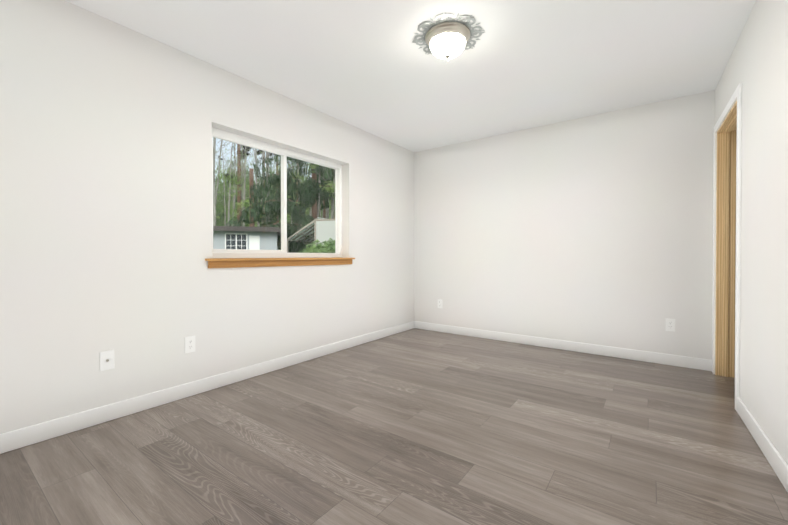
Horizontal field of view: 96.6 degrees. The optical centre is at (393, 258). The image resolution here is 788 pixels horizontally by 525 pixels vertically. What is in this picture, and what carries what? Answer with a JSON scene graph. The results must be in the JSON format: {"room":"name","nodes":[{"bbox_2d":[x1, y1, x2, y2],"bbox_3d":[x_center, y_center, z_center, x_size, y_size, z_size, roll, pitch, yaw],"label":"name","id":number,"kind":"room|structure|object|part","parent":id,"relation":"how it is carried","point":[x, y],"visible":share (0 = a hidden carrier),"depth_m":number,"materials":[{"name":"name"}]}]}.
{"room":"empty bedroom","nodes":[
{"label":"empty bedroom","id":0,"kind":"room"},
{"bbox_2d":[0,0,413,433],"bbox_3d":[-1.163,-0.214,3.071,0.180,2.490,4.860,0,1,36],"label":"wall","id":1,"kind":"structure","parent":0,"point":[106,125],"depth_m":2.27,"materials":[{"name":"paint"}]},
{"bbox_2d":[100,350,114,370],"bbox_3d":[-1.736,0.618,2.128,0.020,0.115,0.070,0,1,36],"label":"outlet","id":2,"kind":"object","parent":1,"relation":"attached to","point":[107,362],"visible":1,"depth_m":2.13,"materials":[{"name":"white plastic"}]},
{"bbox_2d":[185,336,194,352],"bbox_3d":[-1.460,0.615,2.514,0.008,0.115,0.070,0,1,36],"label":"electrical outlet","id":3,"kind":"object","parent":1,"relation":"attached to","point":[189,344],"visible":1,"depth_m":2.51,"materials":[{"name":"white plastic"}]},
{"bbox_2d":[0,321,413,453],"bbox_3d":[-1.085,0.931,3.022,0.013,0.100,4.630,0,1,36],"label":"baseboard","id":4,"kind":"structure","parent":1,"relation":"attached to","point":[27,436],"depth_m":2.36,"materials":[{"name":"white wood"}]},
{"bbox_2d":[212,127,341,257],"bbox_3d":[-1.040,-0.519,3.318,0.066,1.024,1.484,0,1,36],"label":"window unit","id":5,"kind":"structure","parent":1,"relation":"in","point":[219,134],"depth_m":3.30,"materials":[{"name":"white plastic"}]},
{"bbox_3d":[-1.233,-0.516,3.030,0.036,0.961,0.726,0,1,36],"label":"sash","id":6,"kind":"part","parent":5,"relation":"part of","materials":[{"name":"white plastic"}]},
{"bbox_2d":[205,258,354,267],"bbox_3d":[-0.983,0.031,3.280,0.208,0.074,1.594,0,1,36],"label":"window sill","id":7,"kind":"structure","parent":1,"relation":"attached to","point":[238,262],"depth_m":3.03,"materials":[{"name":"brown wood"}]},
{"bbox_2d":[0,328,787,524],"bbox_3d":[0.695,1.016,1.715,4.470,0.050,4.670,0,1,36],"label":"floor","id":8,"kind":"structure","parent":0,"point":[414,426],"depth_m":1.80,"materials":[{"name":"laminate"}]},
{"bbox_2d":[65,0,755,151],"bbox_3d":[0.630,-1.499,1.743,4.630,0.100,4.860,0,1,36],"label":"ceiling","id":9,"kind":"structure","parent":0,"point":[368,66],"depth_m":2.50,"materials":[{"name":"paint"}]},
{"bbox_2d":[412,13,484,62],"bbox_3d":[0.350,-1.366,2.291,0.455,0.174,0.455,0,1,36],"label":"lamp","id":10,"kind":"object","parent":9,"relation":"attached to","point":[447,39],"visible":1,"depth_m":2.21,"materials":[{"name":"white glass"}]},
{"bbox_2d":[414,90,714,359],"bbox_3d":[2.108,-0.218,3.611,4.450,2.490,0.115,0,1,36],"label":"wall","id":11,"kind":"structure","parent":0,"point":[597,229],"depth_m":3.66,"materials":[{"name":"paint"}]},
{"bbox_2d":[438,299,441,307],"bbox_3d":[0.608,0.599,4.644,0.070,0.115,0.008,0,1,36],"label":"electrical outlet","id":12,"kind":"object","parent":11,"relation":"attached to","point":[439,303],"visible":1,"depth_m":4.64,"materials":[{"name":"white plastic"}]},
{"bbox_2d":[414,321,711,370],"bbox_3d":[1.526,0.924,3.968,3.100,0.100,0.013,0,1,36],"label":"baseboard","id":13,"kind":"structure","parent":11,"relation":"attached to","point":[672,360],"depth_m":3.66,"materials":[{"name":"white wood"}]},
{"bbox_2d":[666,318,674,331],"bbox_3d":[2.539,0.610,3.224,0.070,0.115,0.008,0,1,36],"label":"electrical outlet","id":14,"kind":"object","parent":11,"relation":"attached to","point":[670,324],"visible":1,"depth_m":3.22,"materials":[{"name":"white plastic"}]},
{"bbox_2d":[715,0,787,464],"bbox_3d":[1.471,-0.199,1.075,0.115,2.490,4.730,0,1,35],"label":"wall","id":15,"kind":"structure","parent":0,"point":[757,66],"depth_m":1.82,"materials":[{"name":"paint"}]},
{"bbox_2d":[712,83,741,410],"bbox_3d":[2.532,-0.069,2.595,0.143,2.107,0.939,0,1,35],"label":"door frame","id":16,"kind":"structure","parent":15,"relation":"attached to","point":[725,255],"depth_m":2.90,"materials":[{"name":"brown wood"}]},
{"bbox_2d":[737,397,787,491],"bbox_3d":[1.151,0.949,0.738,0.013,0.100,3.697,0,1,35],"label":"baseboard","id":17,"kind":"structure","parent":15,"relation":"attached to","point":[776,461],"depth_m":1.75,"materials":[{"name":"white wood"}]},
{"label":"outside","id":18,"kind":"structure","parent":0,"visible":0},
{"bbox_2d":[213,137,334,252],"bbox_3d":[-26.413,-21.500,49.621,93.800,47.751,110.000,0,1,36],"label":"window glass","id":19,"kind":"object","parent":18,"point":[246,191],"depth_m":27.10,"materials":[{"name":"clear glass"}]}
]}

